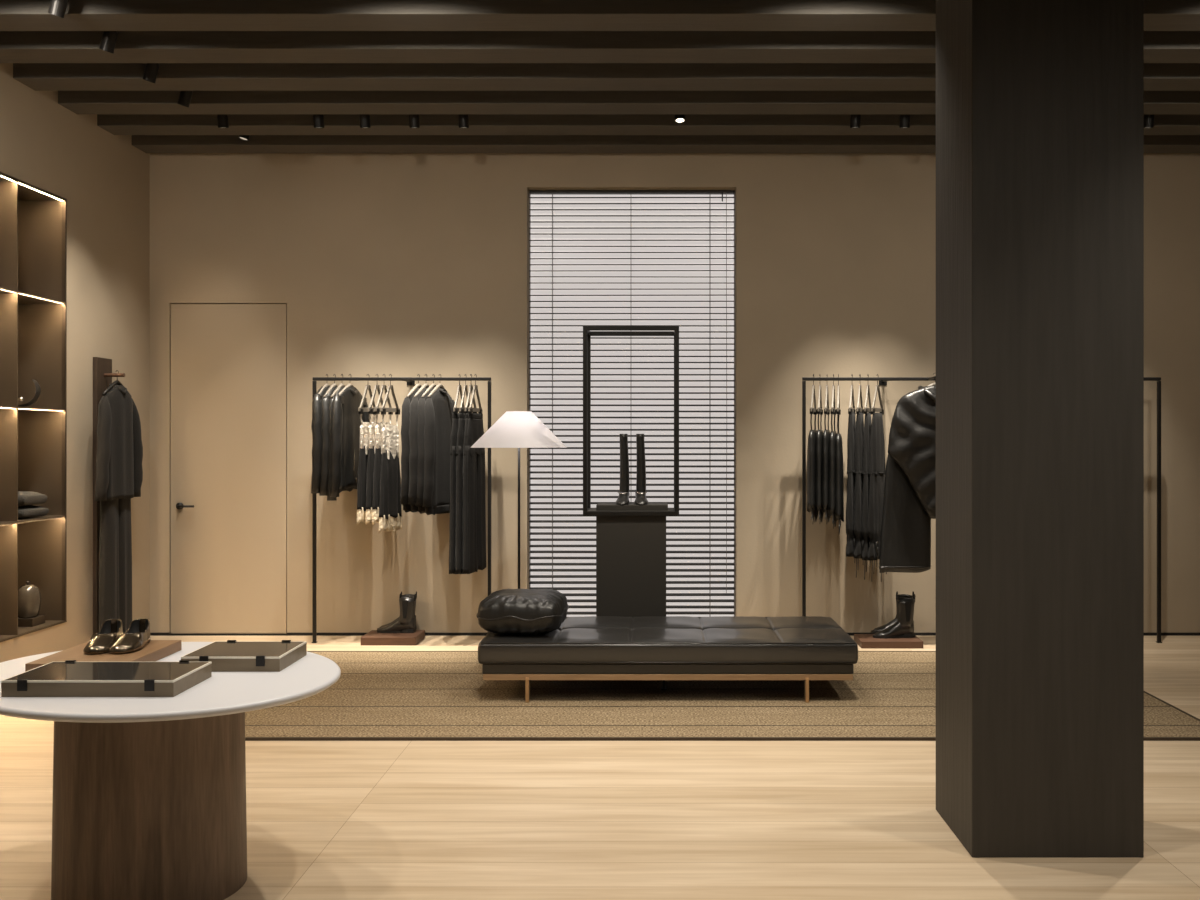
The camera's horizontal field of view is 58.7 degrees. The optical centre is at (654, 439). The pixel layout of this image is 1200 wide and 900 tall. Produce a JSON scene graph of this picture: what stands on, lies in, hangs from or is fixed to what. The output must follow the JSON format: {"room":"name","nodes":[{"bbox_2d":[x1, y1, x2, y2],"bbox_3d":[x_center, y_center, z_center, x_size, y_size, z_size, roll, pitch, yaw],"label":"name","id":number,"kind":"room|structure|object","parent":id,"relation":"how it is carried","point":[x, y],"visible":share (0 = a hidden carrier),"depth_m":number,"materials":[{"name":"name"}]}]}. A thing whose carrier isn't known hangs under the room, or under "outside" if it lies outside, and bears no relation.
{"room":"clothing store","nodes":[
{"label":"clothing store","id":0,"kind":"room"},
{"bbox_2d":[0,63,149,662],"bbox_3d":[-4.075,-0.530,2.750,0.550,4.000,10.500,0,0,0],"label":"wall","id":1,"kind":"structure","parent":0,"point":[104,179],"depth_m":7.14,"materials":[{"name":"paint"}]},
{"bbox_2d":[0,172,66,641],"bbox_3d":[-4.013,-0.190,5.826,0.434,2.729,2.084,0,0,0],"label":"shelving unit","id":2,"kind":"object","parent":1,"relation":"attached to","point":[33,219],"visible":0.99,"depth_m":6.86,"materials":[{"name":"brown wood"}]},
{"bbox_2d":[0,289,61,303],"bbox_3d":[-3.813,-0.874,5.826,0.013,0.003,2.052,0,0,0],"label":"light","id":3,"kind":"object","parent":2,"relation":"on","point":[13,293],"depth_m":6.46,"materials":[{"name":"beige"}]},
{"bbox_2d":[0,174,61,200],"bbox_3d":[-4.011,-1.549,5.825,0.418,0.012,2.059,0,0,0],"label":"shelf","id":4,"kind":"object","parent":2,"relation":"attached to","point":[26,191],"depth_m":6.61,"materials":[{"name":"brown metal"}]},
{"bbox_2d":[18,615,44,626],"bbox_3d":[-3.940,1.137,6.685,0.140,0.050,0.140,0,0,0],"label":"block","id":5,"kind":"object","parent":2,"relation":"on","point":[40,619],"visible":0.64,"depth_m":6.62,"materials":[{"name":"brown wood"}]},
{"bbox_2d":[18,580,40,617],"bbox_3d":[-3.940,0.998,6.685,0.144,0.229,0.144,0,0,0],"label":"lidded jar","id":6,"kind":"object","parent":5,"relation":"on","point":[29,595],"visible":0.91,"depth_m":6.64,"materials":[{"name":"ceramic"}]},
{"bbox_2d":[0,175,63,200],"bbox_3d":[-3.813,-1.540,5.826,0.013,0.003,2.052,0,0,0],"label":"light","id":7,"kind":"object","parent":2,"relation":"on","point":[13,182],"depth_m":6.47,"materials":[{"name":"beige"}]},
{"bbox_2d":[0,287,64,303],"bbox_3d":[-4.011,-0.883,5.825,0.418,0.012,2.059,0,0,0],"label":"shelf","id":8,"kind":"object","parent":2,"relation":"attached to","point":[5,292],"depth_m":6.59,"materials":[{"name":"brown metal"}]},
{"bbox_2d":[0,406,64,410],"bbox_3d":[-4.011,-0.193,5.825,0.418,0.012,2.059,0,0,0],"label":"shelf","id":9,"kind":"object","parent":2,"relation":"attached to","point":[2,408],"depth_m":6.62,"materials":[{"name":"brown wood"}]},
{"bbox_2d":[0,515,64,525],"bbox_3d":[-4.011,0.491,5.825,0.418,0.012,2.059,0,0,0],"label":"shelf","id":10,"kind":"object","parent":2,"relation":"attached to","point":[4,521],"depth_m":6.51,"materials":[{"name":"brown wood"}]},
{"bbox_2d":[1,517,63,525],"bbox_3d":[-3.813,0.500,5.826,0.013,0.003,2.052,0,0,0],"label":"light","id":11,"kind":"object","parent":2,"relation":"on","point":[12,522],"depth_m":6.46,"materials":[{"name":"beige"}]},
{"bbox_2d":[0,620,64,639],"bbox_3d":[-4.011,1.168,5.825,0.418,0.012,2.059,0,0,0],"label":"shelf","id":12,"kind":"object","parent":2,"relation":"attached to","point":[4,634],"depth_m":6.49,"materials":[{"name":"brown wood"}]},
{"bbox_2d":[18,505,48,518],"bbox_3d":[-4.004,0.449,6.600,0.338,0.080,0.280,0,0,0],"label":"sweater","id":13,"kind":"object","parent":2,"relation":"on","point":[31,510],"visible":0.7,"depth_m":6.57,"materials":[{"name":"grey fabric"}]},
{"bbox_2d":[18,491,46,506],"bbox_3d":[-4.004,0.369,6.600,0.328,0.093,0.270,0,0,-3],"label":"sweater","id":14,"kind":"object","parent":13,"relation":"on","point":[25,498],"visible":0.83,"depth_m":6.57,"materials":[{"name":"grey fabric"}]},
{"bbox_2d":[93,357,124,633],"bbox_3d":[-3.717,0.455,7.290,0.165,2.031,0.200,0,0,0],"label":"board","id":15,"kind":"object","parent":1,"relation":"attached to","point":[102,367],"visible":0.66,"depth_m":7.19,"materials":[{"name":"brown wood"}]},
{"bbox_2d":[102,370,131,396],"bbox_3d":[-3.685,-0.388,7.290,0.026,0.184,0.379,0,0,0],"label":"hanger","id":16,"kind":"object","parent":15,"relation":"hanging from","point":[116,382],"visible":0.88,"depth_m":7.22,"materials":[{"name":"black metal"}]},
{"bbox_2d":[95,384,142,500],"bbox_3d":[-3.679,0.010,7.290,0.115,0.790,0.567,0,0,0],"label":"jacket","id":17,"kind":"object","parent":16,"relation":"hanging from","point":[119,456],"visible":0.99,"depth_m":7.22,"materials":[{"name":"black fabric"}]},
{"bbox_2d":[99,498,131,632],"bbox_3d":[-3.688,0.860,7.280,0.088,1.010,0.370,0,0,0],"label":"trousers","id":18,"kind":"object","parent":17,"relation":"hanging from","point":[115,550],"visible":0.86,"depth_m":7.21,"materials":[{"name":"black fabric"}]},
{"bbox_2d":[449,413,458,573],"bbox_3d":[-1.419,0.380,7.720,0.063,1.148,0.372,0,0,10],"label":"trousers","id":19,"kind":"object","parent":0,"point":[452,529],"visible":0.37,"depth_m":7.57,"materials":[{"name":"black fabric"}]},
{"bbox_2d":[455,413,464,573],"bbox_3d":[-1.375,0.380,7.720,0.065,1.148,0.398,0,0,8],"label":"trousers","id":20,"kind":"object","parent":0,"point":[461,423],"visible":0.31,"depth_m":7.56,"materials":[{"name":"black fabric"}]},
{"bbox_2d":[462,413,467,573],"bbox_3d":[-1.335,0.380,7.720,0.069,1.148,0.372,0,0,6],"label":"trousers","id":21,"kind":"object","parent":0,"point":[464,501],"visible":0.41,"depth_m":7.56,"materials":[{"name":"black fabric"}]},
{"bbox_2d":[466,413,485,573],"bbox_3d":[-1.302,0.380,7.720,0.060,1.148,0.369,0,0,13],"label":"trousers","id":22,"kind":"object","parent":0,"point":[476,505],"visible":0.94,"depth_m":7.68,"materials":[{"name":"black fabric"}]},
{"bbox_2d":[0,636,1199,899],"bbox_3d":[0.750,1.520,2.975,9.400,0.100,11.250,0,0,0],"label":"floor","id":23,"kind":"structure","parent":0,"point":[327,820],"depth_m":4.13,"materials":[{"name":"brown wood"}]},
{"bbox_2d":[0,642,340,899],"bbox_3d":[-1.614,1.110,3.436,1.210,0.720,1.060,0,0,0],"label":"display table","id":24,"kind":"object","parent":23,"relation":"on","point":[149,793],"visible":0.76,"depth_m":3.25,"materials":[{"name":"white paint"}]},
{"bbox_2d":[25,640,181,671],"bbox_3d":[-1.850,0.732,3.598,0.320,0.036,0.405,0,0,0],"label":"wooden slab","id":25,"kind":"object","parent":24,"relation":"on","point":[155,650],"visible":0.42,"depth_m":3.54,"materials":[{"name":"brown wood"}]},
{"bbox_2d":[83,619,122,653],"bbox_3d":[-1.887,0.674,3.655,0.092,0.079,0.251,0,0,-12],"label":"shoe","id":26,"kind":"object","parent":25,"relation":"on","point":[100,642],"visible":0.84,"depth_m":3.61,"materials":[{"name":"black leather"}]},
{"bbox_2d":[109,618,150,653],"bbox_3d":[-1.799,0.674,3.663,0.092,0.079,0.251,0,0,-8],"label":"shoe","id":27,"kind":"object","parent":25,"relation":"on","point":[137,635],"visible":1,"depth_m":3.62,"materials":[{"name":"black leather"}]},
{"bbox_2d":[1,660,211,696],"bbox_3d":[-1.657,0.724,3.238,0.503,0.052,0.272,0,0,0],"label":"box","id":28,"kind":"object","parent":24,"relation":"on","point":[69,678],"visible":1,"depth_m":3.13,"materials":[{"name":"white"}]},
{"bbox_2d":[181,640,306,671],"bbox_3d":[-1.375,0.724,3.577,0.320,0.052,0.272,0,0,0],"label":"box","id":29,"kind":"object","parent":24,"relation":"on","point":[229,655],"visible":0.95,"depth_m":3.50,"materials":[{"name":"white"}]},
{"bbox_2d":[361,630,424,644],"bbox_3d":[-1.908,1.441,7.761,0.397,0.058,0.300,0,0,0],"label":"stand","id":30,"kind":"object","parent":23,"relation":"on","point":[372,637],"visible":0.98,"depth_m":7.61,"materials":[{"name":"brown wood"}]},
{"bbox_2d":[377,593,415,632],"bbox_3d":[-1.900,1.269,7.814,0.292,0.286,0.099,0,0,6],"label":"boot","id":31,"kind":"object","parent":30,"relation":"on","point":[405,623],"visible":1,"depth_m":7.77,"materials":[{"name":"black leather"}]},
{"bbox_2d":[312,377,490,642],"bbox_3d":[-1.836,0.508,7.852,1.302,1.925,0.296,0,0,0],"label":"clothes rack","id":32,"kind":"object","parent":23,"relation":"on","point":[410,380],"visible":0.84,"depth_m":7.71,"materials":[{"name":"black metal"}]},
{"bbox_2d":[318,374,329,393],"bbox_3d":[-2.380,-0.387,7.720,0.026,0.184,0.379,0,0,4],"label":"hanger","id":33,"kind":"object","parent":32,"relation":"hanging from","point":[326,384],"visible":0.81,"depth_m":7.66,"materials":[{"name":"beige wood"}]},
{"bbox_2d":[311,386,328,492],"bbox_3d":[-2.370,-0.007,7.719,0.102,0.765,0.504,0,0,6],"label":"leather jacket","id":34,"kind":"object","parent":33,"relation":"hanging from","point":[316,403],"visible":0.32,"depth_m":7.48,"materials":[{"name":"black leather"}]},
{"bbox_2d":[323,374,337,397],"bbox_3d":[-2.325,-0.387,7.720,0.026,0.184,0.379,0,0,5],"label":"hanger","id":35,"kind":"object","parent":32,"relation":"hanging from","point":[334,384],"visible":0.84,"depth_m":7.64,"materials":[{"name":"beige wood"}]},
{"bbox_2d":[319,386,336,495],"bbox_3d":[-2.316,0.003,7.719,0.107,0.780,0.475,0,0,6],"label":"leather jacket","id":36,"kind":"object","parent":35,"relation":"hanging from","point":[324,401],"visible":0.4,"depth_m":7.49,"materials":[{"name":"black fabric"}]},
{"bbox_2d":[330,374,344,397],"bbox_3d":[-2.271,-0.387,7.720,0.026,0.184,0.379,0,0,6],"label":"hanger","id":37,"kind":"object","parent":32,"relation":"hanging from","point":[341,384],"visible":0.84,"depth_m":7.63,"materials":[{"name":"beige wood"}]},
{"bbox_2d":[327,387,356,500],"bbox_3d":[-2.261,0.021,7.719,0.105,0.812,0.476,0,0,6],"label":"leather jacket","id":38,"kind":"object","parent":37,"relation":"hanging from","point":[329,498],"visible":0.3,"depth_m":7.50,"materials":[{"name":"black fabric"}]},
{"bbox_2d":[339,374,353,395],"bbox_3d":[-2.213,-0.387,7.720,0.026,0.184,0.379,0,0,12],"label":"hanger","id":39,"kind":"object","parent":32,"relation":"hanging from","point":[349,384],"visible":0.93,"depth_m":7.67,"materials":[{"name":"beige wood"}]},
{"bbox_2d":[330,386,369,496],"bbox_3d":[-2.204,0.007,7.718,0.095,0.788,0.523,0,0,14],"label":"leather jacket","id":40,"kind":"object","parent":39,"relation":"hanging from","point":[345,418],"visible":0.7,"depth_m":7.61,"materials":[{"name":"black leather"}]},
{"bbox_2d":[358,374,375,414],"bbox_3d":[-2.082,-0.333,7.720,0.024,0.293,0.262,0,0,14],"label":"hanger","id":41,"kind":"object","parent":32,"relation":"hanging from","point":[361,410],"visible":0.75,"depth_m":7.67,"materials":[{"name":"beige wood"}]},
{"bbox_2d":[356,414,374,523],"bbox_3d":[-2.082,0.199,7.720,0.065,0.806,0.305,0,0,13],"label":"dress","id":42,"kind":"object","parent":41,"relation":"hanging from","point":[364,431],"visible":0.49,"depth_m":7.62,"materials":[{"name":"black fabric"}]},
{"bbox_2d":[368,374,385,414],"bbox_3d":[-2.017,-0.333,7.720,0.024,0.293,0.262,0,0,13],"label":"hanger","id":43,"kind":"object","parent":32,"relation":"hanging from","point":[376,387],"visible":0.73,"depth_m":7.67,"materials":[{"name":"beige wood"}]},
{"bbox_2d":[365,414,382,523],"bbox_3d":[-2.017,0.199,7.720,0.065,0.806,0.310,0,0,13],"label":"dress","id":44,"kind":"object","parent":43,"relation":"hanging from","point":[371,436],"visible":0.48,"depth_m":7.61,"materials":[{"name":"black fabric"}]},
{"bbox_2d":[374,374,392,414],"bbox_3d":[-1.966,-0.333,7.720,0.024,0.293,0.262,0,0,14],"label":"hanger","id":45,"kind":"object","parent":32,"relation":"hanging from","point":[383,387],"visible":0.84,"depth_m":7.68,"materials":[{"name":"beige wood"}]},
{"bbox_2d":[372,414,390,523],"bbox_3d":[-1.966,0.199,7.720,0.068,0.806,0.306,0,0,16],"label":"dress","id":46,"kind":"object","parent":45,"relation":"hanging from","point":[378,429],"visible":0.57,"depth_m":7.61,"materials":[{"name":"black fabric"}]},
{"bbox_2d":[380,374,399,414],"bbox_3d":[-1.919,-0.333,7.720,0.024,0.293,0.262,0,0,16],"label":"hanger","id":47,"kind":"object","parent":32,"relation":"hanging from","point":[383,409],"visible":1,"depth_m":7.71,"materials":[{"name":"beige wood"}]},
{"bbox_2d":[378,414,401,532],"bbox_3d":[-1.919,0.238,7.720,0.057,0.854,0.317,0,0,15],"label":"dress","id":48,"kind":"object","parent":47,"relation":"hanging from","point":[390,512],"visible":1,"depth_m":7.68,"materials":[{"name":"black fabric"}]},
{"bbox_2d":[406,374,421,396],"bbox_3d":[-1.716,-0.387,7.720,0.026,0.184,0.379,0,0,12],"label":"hanger","id":49,"kind":"object","parent":32,"relation":"hanging from","point":[418,385],"visible":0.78,"depth_m":7.64,"materials":[{"name":"beige wood"}]},
{"bbox_2d":[400,387,418,512],"bbox_3d":[-1.705,0.068,7.717,0.100,0.896,0.538,0,0,15],"label":"sweater","id":50,"kind":"object","parent":49,"relation":"hanging from","point":[405,422],"visible":0.34,"depth_m":7.47,"materials":[{"name":"black fabric"}]},
{"bbox_2d":[414,374,428,396],"bbox_3d":[-1.661,-0.387,7.720,0.026,0.184,0.379,0,0,13],"label":"hanger","id":51,"kind":"object","parent":32,"relation":"hanging from","point":[425,385],"visible":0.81,"depth_m":7.64,"materials":[{"name":"beige wood"}]},
{"bbox_2d":[408,387,426,511],"bbox_3d":[-1.649,0.068,7.717,0.112,0.896,0.558,0,0,13],"label":"sweater","id":52,"kind":"object","parent":51,"relation":"hanging from","point":[413,426],"visible":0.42,"depth_m":7.46,"materials":[{"name":"black fabric"}]},
{"bbox_2d":[421,374,435,397],"bbox_3d":[-1.607,-0.387,7.720,0.026,0.184,0.379,0,0,13],"label":"hanger","id":53,"kind":"object","parent":32,"relation":"hanging from","point":[433,385],"visible":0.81,"depth_m":7.64,"materials":[{"name":"beige wood"}]},
{"bbox_2d":[415,387,433,513],"bbox_3d":[-1.595,0.074,7.717,0.112,0.905,0.549,0,0,15],"label":"sweater","id":54,"kind":"object","parent":53,"relation":"hanging from","point":[421,417],"visible":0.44,"depth_m":7.46,"materials":[{"name":"black fabric"}]},
{"bbox_2d":[427,374,450,397],"bbox_3d":[-1.560,-0.387,7.720,0.026,0.184,0.379,0,0,14],"label":"hanger","id":55,"kind":"object","parent":32,"relation":"hanging from","point":[439,385],"visible":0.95,"depth_m":7.65,"materials":[{"name":"beige wood"}]},
{"bbox_2d":[422,388,457,514],"bbox_3d":[-1.549,0.079,7.717,0.105,0.914,0.554,0,0,14],"label":"jacket","id":56,"kind":"object","parent":55,"relation":"hanging from","point":[438,409],"visible":0.7,"depth_m":7.61,"materials":[{"name":"black fabric"}]},
{"bbox_2d":[245,651,1199,740],"bbox_3d":[0.060,1.463,6.272,5.560,0.014,2.145,0,0,0],"label":"area rug","id":57,"kind":"object","parent":23,"relation":"on","point":[377,695],"visible":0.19,"depth_m":5.80,"materials":[{"name":"brown carpet"}]},
{"bbox_2d":[470,411,566,588],"bbox_3d":[-0.891,0.636,6.970,0.629,1.645,0.629,0,0,0],"label":"floor lamp","id":58,"kind":"object","parent":57,"relation":"on","point":[513,429],"visible":0.8,"depth_m":6.80,"materials":[{"name":"white fabric"}]},
{"bbox_2d":[583,326,678,616],"bbox_3d":[-0.155,0.361,7.065,0.621,2.194,0.390,0,0,0],"label":"display stand","id":59,"kind":"object","parent":57,"relation":"on","point":[630,545],"visible":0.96,"depth_m":6.90,"materials":[{"name":"grey"}]},
{"bbox_2d":[587,508,674,511],"bbox_3d":[-0.155,0.471,7.053,0.565,0.022,0.345,0,0,0],"label":"tray","id":60,"kind":"object","parent":59,"relation":"on","point":[588,509],"depth_m":6.88,"materials":[{"name":"grey"}]},
{"bbox_2d":[596,503,667,510],"bbox_3d":[-0.149,0.442,7.055,0.467,0.036,0.250,0,0,0],"label":"riser","id":61,"kind":"object","parent":59,"relation":"on","point":[600,506],"visible":1,"depth_m":6.93,"materials":[{"name":"grey wood"}]},
{"bbox_2d":[616,434,629,504],"bbox_3d":[-0.210,0.191,7.045,0.091,0.465,0.235,0,0,3],"label":"boot","id":62,"kind":"object","parent":61,"relation":"on","point":[623,498],"visible":1,"depth_m":7.07,"materials":[{"name":"black leather"}]},
{"bbox_2d":[634,434,647,504],"bbox_3d":[-0.092,0.191,7.045,0.091,0.465,0.235,0,0,-3],"label":"boot","id":63,"kind":"object","parent":61,"relation":"on","point":[640,494],"visible":1,"depth_m":7.07,"materials":[{"name":"black leather"}]},
{"bbox_2d":[478,616,857,702],"bbox_3d":[0.072,1.286,6.348,2.118,0.344,0.904,0,0,0],"label":"daybed","id":64,"kind":"object","parent":57,"relation":"on","point":[806,648],"visible":0.89,"depth_m":5.92,"materials":[{"name":"black leather"}]},
{"bbox_2d":[476,589,568,634],"bbox_3d":[-0.769,1.002,6.250,0.486,0.236,0.550,0,0,3],"label":"leather cushion","id":65,"kind":"object","parent":64,"relation":"on","point":[504,611],"visible":1,"depth_m":6.00,"materials":[{"name":"black leather"}]},
{"bbox_2d":[802,377,934,615],"bbox_3d":[1.712,0.508,7.852,1.294,1.925,0.296,0,0,0],"label":"clothes rack","id":66,"kind":"object","parent":23,"relation":"on","point":[882,380],"visible":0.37,"depth_m":7.71,"materials":[{"name":"black metal"}]},
{"bbox_2d":[810,374,816,414],"bbox_3d":[1.150,-0.333,7.720,0.024,0.293,0.262,0,0,16],"label":"hanger","id":67,"kind":"object","parent":66,"relation":"hanging from","point":[812,410],"visible":0.98,"depth_m":7.69,"materials":[{"name":"beige wood"}]},
{"bbox_2d":[807,414,818,521],"bbox_3d":[1.150,0.201,7.720,0.087,0.810,0.312,0,0,17],"label":"dress","id":68,"kind":"object","parent":67,"relation":"hanging from","point":[812,434],"visible":0.7,"depth_m":7.59,"materials":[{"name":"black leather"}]},
{"bbox_2d":[817,385,822,414],"bbox_3d":[1.197,-0.333,7.720,0.024,0.293,0.262,0,0,14],"label":"hanger","id":69,"kind":"object","parent":66,"relation":"hanging from","point":[819,410],"visible":1,"depth_m":7.68,"materials":[{"name":"beige wood"}]},
{"bbox_2d":[814,414,824,521],"bbox_3d":[1.197,0.201,7.720,0.079,0.810,0.287,0,0,14],"label":"garment","id":70,"kind":"object","parent":69,"relation":"hanging from","point":[819,435],"visible":0.76,"depth_m":7.60,"materials":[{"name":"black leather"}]},
{"bbox_2d":[824,385,829,414],"bbox_3d":[1.248,-0.333,7.720,0.024,0.293,0.262,0,0,14],"label":"hanger","id":71,"kind":"object","parent":66,"relation":"hanging from","point":[826,410],"visible":1,"depth_m":7.69,"materials":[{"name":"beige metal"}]},
{"bbox_2d":[821,414,829,523],"bbox_3d":[1.248,0.201,7.720,0.074,0.810,0.307,0,0,16],"label":"garment","id":72,"kind":"object","parent":71,"relation":"hanging from","point":[825,442],"visible":0.74,"depth_m":7.59,"materials":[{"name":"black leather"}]},
{"bbox_2d":[831,374,835,414],"bbox_3d":[1.295,-0.333,7.720,0.024,0.293,0.262,0,0,14],"label":"hanger","id":73,"kind":"object","parent":66,"relation":"hanging from","point":[833,410],"visible":0.98,"depth_m":7.68,"materials":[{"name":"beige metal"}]},
{"bbox_2d":[828,414,836,528],"bbox_3d":[1.295,0.221,7.720,0.083,0.834,0.301,0,0,15],"label":"garment","id":74,"kind":"object","parent":73,"relation":"hanging from","point":[831,452],"visible":0.73,"depth_m":7.59,"materials":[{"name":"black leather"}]},
{"bbox_2d":[836,374,840,414],"bbox_3d":[1.331,-0.333,7.720,0.024,0.293,0.262,0,0,12],"label":"hanger","id":75,"kind":"object","parent":66,"relation":"hanging from","point":[838,411],"visible":0.98,"depth_m":7.67,"materials":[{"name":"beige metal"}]},
{"bbox_2d":[834,414,843,533],"bbox_3d":[1.331,0.247,7.720,0.082,0.866,0.302,0,0,11],"label":"garment","id":76,"kind":"object","parent":75,"relation":"hanging from","point":[839,474],"visible":0.95,"depth_m":7.59,"materials":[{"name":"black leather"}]},
{"bbox_2d":[848,375,855,414],"bbox_3d":[1.429,-0.333,7.720,0.024,0.293,0.262,0,0,18],"label":"hanger","id":77,"kind":"object","parent":66,"relation":"hanging from","point":[850,410],"visible":0.98,"depth_m":7.69,"materials":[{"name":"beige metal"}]},
{"bbox_2d":[846,412,858,577],"bbox_3d":[1.430,0.398,7.720,0.076,1.198,0.423,0,0,16],"label":"dress","id":78,"kind":"object","parent":77,"relation":"hanging from","point":[850,545],"visible":0.72,"depth_m":7.58,"materials":[{"name":"black fabric"}]},
{"bbox_2d":[856,375,863,414],"bbox_3d":[1.487,-0.333,7.720,0.024,0.293,0.262,0,0,19],"label":"hanger","id":79,"kind":"object","parent":66,"relation":"hanging from","point":[858,410],"visible":0.94,"depth_m":7.69,"materials":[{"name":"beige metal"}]},
{"bbox_2d":[853,412,866,579],"bbox_3d":[1.488,0.406,7.720,0.081,1.210,0.425,0,0,17],"label":"dress","id":80,"kind":"object","parent":79,"relation":"hanging from","point":[859,433],"visible":0.72,"depth_m":7.58,"materials":[{"name":"black fabric"}]},
{"bbox_2d":[864,374,871,414],"bbox_3d":[1.546,-0.333,7.720,0.024,0.293,0.262,0,0,21],"label":"hanger","id":81,"kind":"object","parent":66,"relation":"hanging from","point":[866,410],"visible":0.92,"depth_m":7.69,"materials":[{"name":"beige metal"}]},
{"bbox_2d":[862,413,874,581],"bbox_3d":[1.546,0.415,7.720,0.068,1.223,0.405,0,0,18],"label":"dress","id":82,"kind":"object","parent":81,"relation":"hanging from","point":[867,422],"visible":0.67,"depth_m":7.58,"materials":[{"name":"black fabric"}]},
{"bbox_2d":[871,374,883,414],"bbox_3d":[1.614,-0.333,7.720,0.024,0.293,0.262,0,0,30],"label":"hanger","id":83,"kind":"object","parent":66,"relation":"hanging from","point":[873,410],"visible":1,"depth_m":7.70,"materials":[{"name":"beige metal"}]},
{"bbox_2d":[867,413,886,581],"bbox_3d":[1.615,0.415,7.720,0.070,1.223,0.425,0,0,27],"label":"dress","id":84,"kind":"object","parent":83,"relation":"hanging from","point":[877,444],"visible":0.77,"depth_m":7.61,"materials":[{"name":"black fabric"}]},
{"bbox_3d":[1.981,-0.443,7.546,0.032,0.032,0.323,0,0,0],"label":"peg","id":85,"kind":"object","parent":66,"relation":"attached to","visible":0},
{"bbox_3d":[1.981,-0.383,7.520,0.379,0.184,0.026,0,0,-8],"label":"hanger","id":86,"kind":"object","parent":85,"relation":"hanging from","visible":0},
{"bbox_2d":[888,386,935,518],"bbox_3d":[2.002,0.085,7.506,0.731,0.941,0.174,0,0,-6],"label":"jacket","id":87,"kind":"object","parent":86,"relation":"hanging from","point":[912,434],"visible":0.53,"depth_m":7.46,"materials":[{"name":"black leather"}]},
{"bbox_2d":[879,454,930,572],"bbox_3d":[1.786,0.476,7.592,0.387,0.937,0.090,0,0,-8],"label":"skirt","id":88,"kind":"object","parent":87,"relation":"hanging from","point":[905,539],"visible":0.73,"depth_m":7.55,"materials":[{"name":"black fabric"}]},
{"bbox_2d":[854,634,922,647],"bbox_3d":[1.675,1.445,7.647,0.437,0.050,0.290,0,0,0],"label":"stand","id":89,"kind":"object","parent":23,"relation":"on","point":[863,640],"visible":0.84,"depth_m":7.50,"materials":[{"name":"brown wood"}]},
{"bbox_2d":[873,594,915,638],"bbox_3d":[1.721,1.266,7.664,0.314,0.308,0.106,0,0,-6],"label":"boot","id":90,"kind":"object","parent":89,"relation":"on","point":[904,626],"visible":1,"depth_m":7.63,"materials":[{"name":"black leather"}]},
{"bbox_2d":[936,0,1143,856],"bbox_3d":[1.418,-0.333,3.988,0.605,3.605,0.488,0,0,0],"label":"square column","id":91,"kind":"structure","parent":23,"relation":"on","point":[1040,103],"depth_m":3.74,"materials":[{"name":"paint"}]},
{"bbox_2d":[1144,377,1161,642],"bbox_3d":[3.026,0.508,7.852,1.294,1.925,0.296,0,0,0],"label":"clothes rack","id":92,"kind":"object","parent":23,"relation":"on","point":[1158,379],"visible":0.43,"depth_m":7.71,"materials":[{"name":"black metal"}]},
{"bbox_2d":[150,153,1199,633],"bbox_3d":[0.750,-0.530,8.175,9.400,4.000,0.350,0,0,0],"label":"wall","id":93,"kind":"structure","parent":0,"point":[395,264],"depth_m":8.00,"materials":[{"name":"paint"}]},
{"bbox_2d":[171,304,286,632],"bbox_3d":[-3.209,0.215,7.994,0.870,2.477,0.102,0,0,0],"label":"door","id":94,"kind":"structure","parent":93,"relation":"in","point":[229,361],"depth_m":8.01,"materials":[{"name":"beige paint"}]},
{"bbox_2d":[529,193,734,616],"bbox_3d":[-0.175,-0.216,8.180,1.575,3.372,0.050,0,0,0],"label":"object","id":95,"kind":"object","parent":93,"relation":"in","point":[531,200],"depth_m":8.18,"materials":[{"name":"white paint"}]},
{"bbox_2d":[529,190,734,614],"bbox_3d":[-0.175,-0.219,8.113,1.565,3.362,0.075,0,0,0],"label":"blind","id":96,"kind":"object","parent":95,"relation":"attached to","point":[532,192],"visible":0.77,"depth_m":8.09,"materials":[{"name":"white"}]},
{"bbox_2d":[150,633,1199,635],"bbox_3d":[0.750,1.459,7.999,9.100,0.022,0.006,0,0,0],"label":"baseboard","id":97,"kind":"structure","parent":93,"relation":"attached to","point":[151,634],"depth_m":8.00,"materials":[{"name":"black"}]},
{"bbox_3d":[0.750,-2.580,2.975,9.400,0.100,11.250,0,0,0],"label":"ceiling","id":98,"kind":"structure","parent":0,"visible":0},
{"bbox_2d":[0,31,1199,62],"bbox_3d":[0.750,-2.335,5.933,9.100,0.390,0.225,0,0,0],"label":"beam","id":99,"kind":"structure","parent":98,"relation":"attached to","point":[15,46],"depth_m":5.82,"materials":[{"name":"black wood"}]},
{"bbox_2d":[0,0,1199,30],"bbox_3d":[0.750,-2.335,5.457,9.100,0.390,0.225,0,0,0],"label":"beam","id":100,"kind":"structure","parent":98,"relation":"attached to","point":[15,15],"depth_m":5.36,"materials":[{"name":"black wood"}]},
{"bbox_2d":[13,63,1199,90],"bbox_3d":[0.750,-2.335,6.409,9.100,0.390,0.225,0,0,0],"label":"beam","id":101,"kind":"structure","parent":98,"relation":"attached to","point":[37,76],"depth_m":6.29,"materials":[{"name":"black wood"}]},
{"bbox_2d":[58,91,1199,113],"bbox_3d":[0.750,-2.335,6.884,9.100,0.390,0.225,0,0,0],"label":"beam","id":102,"kind":"structure","parent":98,"relation":"attached to","point":[78,102],"depth_m":6.77,"materials":[{"name":"black wood"}]},
{"bbox_2d":[97,114,1199,134],"bbox_3d":[0.750,-2.335,7.359,9.100,0.390,0.225,0,0,0],"label":"beam","id":103,"kind":"structure","parent":98,"relation":"attached to","point":[115,124],"depth_m":7.25,"materials":[{"name":"black wood"}]},
{"bbox_2d":[132,135,1199,152],"bbox_3d":[0.750,-2.335,7.835,9.100,0.390,0.225,0,0,0],"label":"beam","id":104,"kind":"structure","parent":98,"relation":"attached to","point":[145,143],"depth_m":7.72,"materials":[{"name":"black wood"}]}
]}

